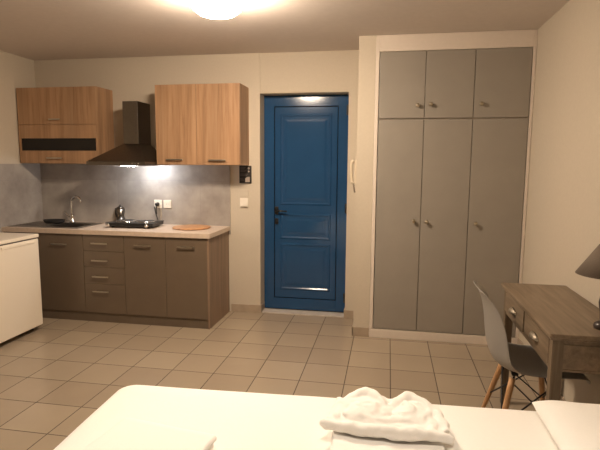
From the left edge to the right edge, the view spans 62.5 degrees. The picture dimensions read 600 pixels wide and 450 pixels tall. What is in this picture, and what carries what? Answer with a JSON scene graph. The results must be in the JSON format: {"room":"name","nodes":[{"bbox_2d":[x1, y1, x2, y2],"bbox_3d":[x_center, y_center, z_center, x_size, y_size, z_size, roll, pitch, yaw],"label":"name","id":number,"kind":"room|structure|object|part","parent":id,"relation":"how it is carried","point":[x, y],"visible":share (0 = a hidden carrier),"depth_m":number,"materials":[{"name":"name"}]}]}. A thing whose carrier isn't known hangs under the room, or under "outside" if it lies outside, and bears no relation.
{"room":"studio apartment","nodes":[
{"label":"studio apartment","id":0,"kind":"room"},
{"bbox_2d":[0,51,39,163],"bbox_3d":[-3.419,-0.062,2.163,0.150,2.558,7.257,2,7,10],"label":"wall","id":1,"kind":"structure","parent":0,"point":[16,71],"depth_m":4.85,"materials":[{"name":"paint"}]},
{"bbox_2d":[0,164,42,231],"bbox_3d":[-2.902,-0.223,4.600,0.010,0.690,1.440,2,7,10],"label":"backsplash","id":2,"kind":"structure","parent":1,"relation":"attached to","point":[20,184],"depth_m":4.99,"materials":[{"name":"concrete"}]},
{"bbox_2d":[34,50,358,310],"bbox_3d":[-0.391,-0.399,5.081,4.775,2.558,0.407,2,7,10],"label":"wall","id":3,"kind":"structure","parent":0,"point":[316,72],"depth_m":4.89,"materials":[{"name":"paint"}]},
{"bbox_2d":[16,86,114,163],"bbox_3d":[-2.364,-0.993,4.989,0.861,0.740,0.324,2,7,10],"label":"upper cabinet","id":4,"kind":"object","parent":3,"relation":"attached to","point":[57,125],"visible":0.95,"depth_m":4.86,"materials":[{"name":"brown wood"}]},
{"bbox_3d":[-2.429,-0.662,4.888,0.170,0.014,0.024,2,7,10],"label":"handle","id":5,"kind":"part","parent":4,"relation":"part of","materials":[{"name":"silver metal"}]},
{"bbox_3d":[-2.385,-1.166,4.840,0.857,0.357,0.018,2,7,10],"label":"flap door","id":6,"kind":"part","parent":4,"relation":"part of","materials":[{"name":"brown wood"}]},
{"bbox_3d":[-2.388,-0.799,4.885,0.857,0.377,0.018,2,7,10],"label":"flap door","id":7,"kind":"part","parent":4,"relation":"part of","materials":[{"name":"brown wood"}]},
{"bbox_2d":[86,101,166,165],"bbox_3d":[-1.660,-0.880,4.777,0.594,0.622,0.516,2,7,10],"label":"range hood","id":8,"kind":"object","parent":3,"relation":"attached to","point":[137,149],"visible":0.98,"depth_m":4.75,"materials":[{"name":"metal"}]},
{"bbox_2d":[40,164,230,233],"bbox_3d":[-1.738,-0.279,5.125,2.115,0.690,0.010,2,7,10],"label":"backsplash","id":9,"kind":"structure","parent":3,"relation":"attached to","point":[198,194],"depth_m":5.10,"materials":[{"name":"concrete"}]},
{"bbox_2d":[154,200,161,207],"bbox_3d":[-1.456,-0.217,5.071,0.084,0.084,0.011,2,7,10],"label":"wall socket","id":10,"kind":"object","parent":3,"relation":"attached to","point":[155,201],"visible":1,"depth_m":5.07,"materials":[{"name":"white plastic"}]},
{"bbox_2d":[163,200,170,207],"bbox_3d":[-1.356,-0.214,5.053,0.084,0.084,0.011,2,7,10],"label":"wall socket","id":11,"kind":"object","parent":3,"relation":"attached to","point":[167,203],"visible":1,"depth_m":5.05,"materials":[{"name":"white plastic"}]},
{"bbox_2d":[155,83,248,164],"bbox_3d":[-0.935,-0.950,4.737,0.828,0.744,0.324,2,7,10],"label":"upper cabinet","id":12,"kind":"object","parent":3,"relation":"attached to","point":[197,124],"visible":1,"depth_m":4.60,"materials":[{"name":"brown wood"}]},
{"bbox_3d":[-1.165,-0.941,4.647,0.403,0.741,0.018,2,7,10],"label":"door","id":13,"kind":"part","parent":12,"relation":"part of","materials":[{"name":"brown wood"}]},
{"bbox_3d":[-0.758,-0.929,4.575,0.417,0.741,0.018,2,7,10],"label":"door","id":14,"kind":"part","parent":12,"relation":"part of","materials":[{"name":"brown wood"}]},
{"bbox_2d":[240,198,247,206],"bbox_3d":[-0.557,-0.222,4.906,0.084,0.092,0.015,2,7,10],"label":"light switch","id":15,"kind":"object","parent":3,"relation":"attached to","point":[243,201],"visible":1,"depth_m":4.90,"materials":[{"name":"white plastic"}]},
{"bbox_2d":[239,166,251,182],"bbox_3d":[-0.538,-0.498,4.872,0.124,0.172,0.009,2,7,10],"label":"notice","id":16,"kind":"object","parent":3,"relation":"attached to","point":[245,176],"visible":1,"depth_m":4.87,"materials":[{"name":"black paper"}]},
{"bbox_2d":[231,302,264,312],"bbox_3d":[-0.537,0.843,5.115,0.317,0.082,0.147,2,7,10],"label":"baseboard","id":17,"kind":"structure","parent":3,"relation":"attached to","point":[234,307],"depth_m":5.04,"materials":[{"name":"tile"}]},
{"bbox_2d":[262,308,343,317],"bbox_3d":[0.033,0.893,5.028,0.835,0.012,0.126,2,7,10],"label":"trim","id":18,"kind":"structure","parent":3,"relation":"attached to","point":[266,310],"depth_m":5.01,"materials":[{"name":"stone"}]},
{"bbox_2d":[264,94,348,311],"bbox_3d":[0.055,-0.198,4.980,0.851,2.167,0.115,2,7,10],"label":"door","id":19,"kind":"structure","parent":3,"relation":"in","point":[306,136],"depth_m":4.97,"materials":[{"name":"blue paint"}]},
{"bbox_3d":[-0.198,-0.144,5.003,0.138,0.080,0.058,2,7,10],"label":"handle","id":20,"kind":"part","parent":19,"relation":"part of","materials":[{"name":"black metal"}]},
{"bbox_3d":[0.049,0.433,5.057,0.517,0.485,0.009,2,7,10],"label":"panel","id":21,"kind":"part","parent":19,"relation":"part of","materials":[{"name":"blue paint"}]},
{"bbox_3d":[0.052,0.019,5.006,0.517,0.260,0.009,2,7,10],"label":"panel","id":22,"kind":"part","parent":19,"relation":"part of","materials":[{"name":"blue paint"}]},
{"bbox_3d":[0.057,-0.647,4.924,0.517,0.902,0.009,2,7,10],"label":"panel","id":23,"kind":"part","parent":19,"relation":"part of","materials":[{"name":"blue paint"}]},
{"bbox_2d":[344,308,368,336],"bbox_3d":[0.502,0.905,4.677,0.144,0.082,0.682,0,7,-6],"label":"baseboard","id":24,"kind":"structure","parent":3,"relation":"attached to","point":[356,331],"depth_m":4.37,"materials":[{"name":"tile"}]},
{"bbox_2d":[0,308,545,449],"bbox_3d":[-1.004,1.327,1.896,5.075,0.100,7.257,2,7,10],"label":"floor","id":25,"kind":"structure","parent":0,"point":[54,375],"depth_m":3.71,"materials":[{"name":"tile"}]},
{"bbox_2d":[0,232,42,342],"bbox_3d":[-2.666,0.536,4.233,0.586,0.876,0.560,2,7,10],"label":"refrigerator","id":26,"kind":"object","parent":25,"relation":"on","point":[20,284],"visible":1,"depth_m":4.20,"materials":[{"name":"metal"}]},
{"bbox_2d":[4,232,85,311],"bbox_3d":[-2.411,0.416,5.019,0.843,0.751,0.596,2,7,10],"label":"base cabinet","id":27,"kind":"object","parent":25,"relation":"on","point":[61,256],"visible":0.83,"depth_m":4.72,"materials":[{"name":"brown wood"}]},
{"bbox_3d":[-2.692,0.440,4.802,0.362,0.749,0.018,2,7,10],"label":"door","id":28,"kind":"part","parent":27,"relation":"part of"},
{"bbox_3d":[-2.277,0.452,4.729,0.474,0.749,0.018,2,7,10],"label":"door","id":29,"kind":"part","parent":27,"relation":"part of","materials":[{"name":"brown wood"}]},
{"bbox_2d":[83,234,126,314],"bbox_3d":[-1.790,0.434,4.910,0.416,0.751,0.596,2,7,10],"label":"base cabinet","id":30,"kind":"object","parent":25,"relation":"on","point":[104,260],"visible":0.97,"depth_m":4.64,"materials":[{"name":"brown wood"}]},
{"bbox_3d":[-1.834,0.169,4.614,0.414,0.153,0.018,2,7,10],"label":"drawer","id":31,"kind":"part","parent":30,"relation":"part of","materials":[{"name":"brown wood"}]},
{"bbox_3d":[-1.835,0.322,4.633,0.414,0.149,0.018,2,7,10],"label":"drawer","id":32,"kind":"part","parent":30,"relation":"part of","materials":[{"name":"brown wood"}]},
{"bbox_3d":[-1.836,0.476,4.652,0.414,0.156,0.018,2,7,10],"label":"drawer","id":33,"kind":"part","parent":30,"relation":"part of","materials":[{"name":"brown wood"}]},
{"bbox_3d":[-1.838,0.697,4.679,0.414,0.282,0.018,2,7,10],"label":"drawer","id":34,"kind":"part","parent":30,"relation":"part of","materials":[{"name":"brown wood"}]},
{"bbox_2d":[42,309,207,328],"bbox_3d":[-1.856,0.881,4.714,2.068,0.086,0.016,2,7,10],"label":"board","id":35,"kind":"object","parent":25,"relation":"on","point":[58,314],"visible":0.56,"depth_m":4.67,"materials":[{"name":"brown wood"}]},
{"bbox_2d":[124,231,229,328],"bbox_3d":[-1.178,0.495,4.807,0.824,0.838,0.596,2,7,10],"label":"base cabinet","id":36,"kind":"object","parent":25,"relation":"on","point":[188,278],"visible":0.9,"depth_m":4.54,"materials":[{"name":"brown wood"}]},
{"bbox_2d":[1,221,229,238],"bbox_3d":[-1.789,0.037,4.865,2.102,0.041,0.590,2,7,10],"label":"countertop","id":37,"kind":"structure","parent":36,"relation":"on","point":[164,230],"depth_m":4.63,"materials":[{"name":"laminate"}]},
{"bbox_2d":[10,221,101,228],"bbox_3d":[-2.445,0.074,4.988,0.746,0.173,0.446,2,7,10],"label":"sink","id":38,"kind":"object","parent":37,"relation":"in","point":[76,225],"visible":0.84,"depth_m":5.00,"materials":[{"name":"metal"}]},
{"bbox_2d":[43,219,65,223],"bbox_3d":[-2.512,-0.039,5.053,0.225,0.034,0.162,0,7,0],"label":"oval dish","id":39,"kind":"object","parent":38,"relation":"on","point":[50,221],"visible":1,"depth_m":5.00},
{"bbox_3d":[-2.285,0.085,4.948,0.320,0.164,0.315,2,7,10],"label":"bowl","id":40,"kind":"part","parent":38,"relation":"part of","materials":[{"name":"metal"}]},
{"bbox_2d":[64,196,81,222],"bbox_3d":[-2.340,-0.165,5.116,0.237,0.279,0.056,3,7,19],"label":"faucet","id":41,"kind":"object","parent":37,"relation":"on","point":[72,220],"visible":1,"depth_m":5.12,"materials":[{"name":"silver metal"}]},
{"bbox_3d":[-2.306,-0.202,5.092,0.163,0.199,0.026,4,8,26],"label":"spout","id":42,"kind":"part","parent":41,"relation":"part of","materials":[{"name":"silver metal"}]},
{"bbox_2d":[115,204,124,219],"bbox_3d":[-1.879,-0.115,5.115,0.138,0.199,0.092,3,7,17],"label":"moka pot","id":43,"kind":"object","parent":37,"relation":"on","point":[119,211],"visible":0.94,"depth_m":5.08,"materials":[{"name":"metal"}]},
{"bbox_2d":[105,207,163,228],"bbox_3d":[-1.620,-0.079,4.903,0.480,0.182,0.400,1,7,7],"label":"hotplate","id":44,"kind":"object","parent":37,"relation":"on","point":[147,224],"visible":1,"depth_m":4.78,"materials":[{"name":"black metal"}]},
{"bbox_3d":[-1.727,-0.044,4.897,0.184,0.013,0.184,1,7,7],"label":"burner plate","id":45,"kind":"part","parent":44,"relation":"part of","materials":[{"name":"metal"}]},
{"bbox_2d":[172,224,210,229],"bbox_3d":[-1.051,0.023,4.792,0.364,0.015,0.364,2,7,10],"label":"chopping board","id":46,"kind":"object","parent":37,"relation":"on","point":[190,226],"visible":1,"depth_m":4.73,"materials":[{"name":"brown wood"}]},
{"bbox_3d":[-1.429,0.477,4.579,0.406,0.749,0.018,2,7,10],"label":"door","id":47,"kind":"part","parent":36,"relation":"part of","materials":[{"name":"brown wood"}]},
{"bbox_3d":[-1.031,0.488,4.508,0.395,0.749,0.018,2,7,10],"label":"door","id":48,"kind":"part","parent":36,"relation":"part of","materials":[{"name":"brown wood"}]},
{"bbox_3d":[-0.779,0.505,4.748,0.017,0.838,0.572,2,7,10],"label":"panel","id":49,"kind":"part","parent":36,"relation":"part of","materials":[{"name":"brown wood"}]},
{"bbox_2d":[369,29,537,344],"bbox_3d":[1.262,-0.290,4.298,1.237,2.556,0.506,2,7,10],"label":"wardrobe","id":50,"kind":"object","parent":25,"relation":"on","point":[453,115],"visible":0.98,"depth_m":4.07,"materials":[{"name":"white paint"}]},
{"bbox_3d":[0.830,0.018,4.202,0.366,1.797,0.019,2,7,10],"label":"door","id":51,"kind":"part","parent":50,"relation":"part of","materials":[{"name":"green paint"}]},
{"bbox_3d":[0.839,-1.148,4.059,0.366,0.534,0.019,2,7,10],"label":"door","id":52,"kind":"part","parent":50,"relation":"part of","materials":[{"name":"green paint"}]},
{"bbox_3d":[1.201,0.029,4.136,0.378,1.797,0.019,2,7,10],"label":"door","id":53,"kind":"part","parent":50,"relation":"part of","materials":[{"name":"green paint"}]},
{"bbox_3d":[1.210,-1.137,3.993,0.378,0.534,0.019,2,7,10],"label":"door","id":54,"kind":"part","parent":50,"relation":"part of","materials":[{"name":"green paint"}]},
{"bbox_3d":[1.598,0.040,4.066,0.418,1.797,0.019,2,7,10],"label":"door","id":55,"kind":"part","parent":50,"relation":"part of","materials":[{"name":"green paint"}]},
{"bbox_3d":[1.606,-1.126,3.923,0.418,0.534,0.019,2,7,10],"label":"door","id":56,"kind":"part","parent":50,"relation":"part of","materials":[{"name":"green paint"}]},
{"bbox_2d":[473,281,589,409],"bbox_3d":[1.230,0.759,2.711,0.563,0.868,0.491,2,7,12],"label":"desk chair","id":57,"kind":"object","parent":25,"relation":"on","point":[517,358],"visible":0.8,"depth_m":2.63,"materials":[{"name":"grey plastic"}]},
{"bbox_3d":[1.143,0.966,2.938,0.033,0.401,0.168,-3,8,-27],"label":"leg","id":58,"kind":"part","parent":57,"relation":"part of","materials":[{"name":"brown wood"}]},
{"bbox_3d":[1.068,1.008,2.592,0.168,0.401,0.033,-5,9,-38],"label":"leg","id":59,"kind":"part","parent":57,"relation":"part of","materials":[{"name":"brown wood"}]},
{"bbox_3d":[1.411,0.975,2.881,0.033,0.400,0.153,7,9,42],"label":"leg","id":60,"kind":"part","parent":57,"relation":"part of","materials":[{"name":"brown wood"}]},
{"bbox_2d":[500,283,599,402],"bbox_3d":[1.363,0.810,2.657,0.391,0.774,0.978,2,7,10],"label":"writing desk","id":61,"kind":"object","parent":25,"relation":"on","point":[556,321],"visible":0.97,"depth_m":2.40,"materials":[{"name":"brown wood"}]},
{"bbox_3d":[1.302,0.768,3.117,0.048,0.744,0.048,2,7,10],"label":"leg","id":62,"kind":"part","parent":61,"relation":"part of","materials":[{"name":"brown wood"}]},
{"bbox_3d":[1.224,0.493,2.864,0.028,0.030,0.124,2,7,10],"label":"handle","id":63,"kind":"part","parent":61,"relation":"part of","materials":[{"name":"grey metal"}]},
{"bbox_3d":[1.397,0.502,2.834,0.323,0.117,0.404,2,7,10],"label":"drawer","id":64,"kind":"part","parent":61,"relation":"part of","materials":[{"name":"brown wood"}]},
{"bbox_3d":[1.149,0.544,2.444,0.028,0.030,0.124,2,7,10],"label":"handle","id":65,"kind":"part","parent":61,"relation":"part of","materials":[{"name":"grey metal"}]},
{"bbox_3d":[1.321,0.553,2.414,0.323,0.117,0.404,2,7,10],"label":"drawer","id":66,"kind":"part","parent":61,"relation":"part of","materials":[{"name":"brown wood"}]},
{"bbox_3d":[1.146,0.874,2.251,0.048,0.744,0.048,2,7,10],"label":"leg","id":67,"kind":"part","parent":61,"relation":"part of","materials":[{"name":"brown wood"}]},
{"bbox_2d":[575,244,599,329],"bbox_3d":[1.373,0.279,2.222,0.248,0.385,0.248,2,7,10],"label":"table lamp","id":68,"kind":"object","parent":61,"relation":"on","point":[590,268],"visible":1,"depth_m":2.19,"materials":[{"name":"black plastic"}]},
{"bbox_3d":[1.374,0.156,2.206,0.248,0.137,0.248,2,7,10],"label":"lamp shade","id":69,"kind":"part","parent":68,"relation":"part of","materials":[{"name":"grey fabric"}]},
{"bbox_3d":[0.186,1.088,1.426,2.145,0.506,1.430,1,7,7],"label":"bed","id":70,"kind":"object","parent":25,"relation":"on","visible":0},
{"bbox_2d":[54,385,558,449],"bbox_3d":[0.179,1.031,1.420,2.200,0.426,1.500,1,7,7],"label":"bedspread","id":71,"kind":"object","parent":70,"relation":"on","point":[238,420],"visible":0.65,"depth_m":1.92,"materials":[{"name":"white fabric"}]},
{"bbox_2d":[82,418,216,449],"bbox_3d":[-0.514,0.758,1.634,0.385,0.048,0.303,3,7,18],"label":"pillow","id":72,"kind":"object","parent":71,"relation":"on","point":[129,433],"visible":1,"depth_m":1.69,"materials":[{"name":"white fabric"}]},
{"bbox_2d":[330,430,444,449],"bbox_3d":[0.306,0.759,1.744,0.394,0.030,0.375,1,7,7],"label":"folded towel","id":73,"kind":"object","parent":71,"relation":"on","point":[340,441],"visible":0.2,"depth_m":1.69,"materials":[{"name":"white fabric"}]},
{"bbox_2d":[319,387,454,444],"bbox_3d":[0.313,0.692,1.822,0.471,0.077,0.280,2,7,10],"label":"towel","id":74,"kind":"object","parent":73,"relation":"on","point":[363,412],"visible":1,"depth_m":1.77,"materials":[{"name":"white fabric"}]},
{"bbox_2d":[532,400,599,449],"bbox_3d":[1.098,0.744,1.581,0.511,0.115,0.675,2,7,12],"label":"pillow","id":75,"kind":"object","parent":71,"relation":"on","point":[572,425],"visible":1,"depth_m":1.72,"materials":[{"name":"white fabric"}]},
{"bbox_2d":[0,0,569,59],"bbox_3d":[-0.985,-1.311,1.572,5.075,0.100,7.257,2,7,10],"label":"ceiling","id":76,"kind":"structure","parent":0,"point":[29,29],"depth_m":3.73,"materials":[{"name":"paint"}]},
{"bbox_2d":[187,0,247,18],"bbox_3d":[-0.513,-1.362,3.043,0.380,0.150,0.380,2,7,10],"label":"ceiling lamp","id":77,"kind":"object","parent":76,"relation":"attached to","point":[213,9],"visible":1,"depth_m":2.97,"materials":[{"name":"white plastic"}]},
{"bbox_2d":[353,35,375,327],"bbox_3d":[0.591,-0.315,4.456,0.138,2.558,0.488,2,7,10],"label":"wall pier","id":78,"kind":"object","parent":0,"point":[367,44],"visible":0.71,"depth_m":4.21,"materials":[{"name":"paint"}]},
{"bbox_2d":[350,159,356,192],"bbox_3d":[0.467,-0.429,4.325,0.065,0.290,0.080,2,7,10],"label":"intercom","id":79,"kind":"object","parent":78,"relation":"attached to","point":[352,161],"visible":0.95,"depth_m":4.31,"materials":[{"name":"beige plastic"}]},
{"bbox_2d":[519,0,599,403],"bbox_3d":[1.429,0.078,1.305,0.150,2.558,7.257,2,7,10],"label":"wall","id":80,"kind":"structure","parent":0,"point":[562,229],"depth_m":3.13,"materials":[{"name":"paint"}]},
{"bbox_2d":[517,338,565,400],"bbox_3d":[1.275,1.350,1.101,0.010,0.082,6.200,2,7,10],"label":"baseboard","id":81,"kind":"structure","parent":80,"relation":"attached to","point":[519,341],"depth_m":3.37,"materials":[{"name":"tile"}]}
]}

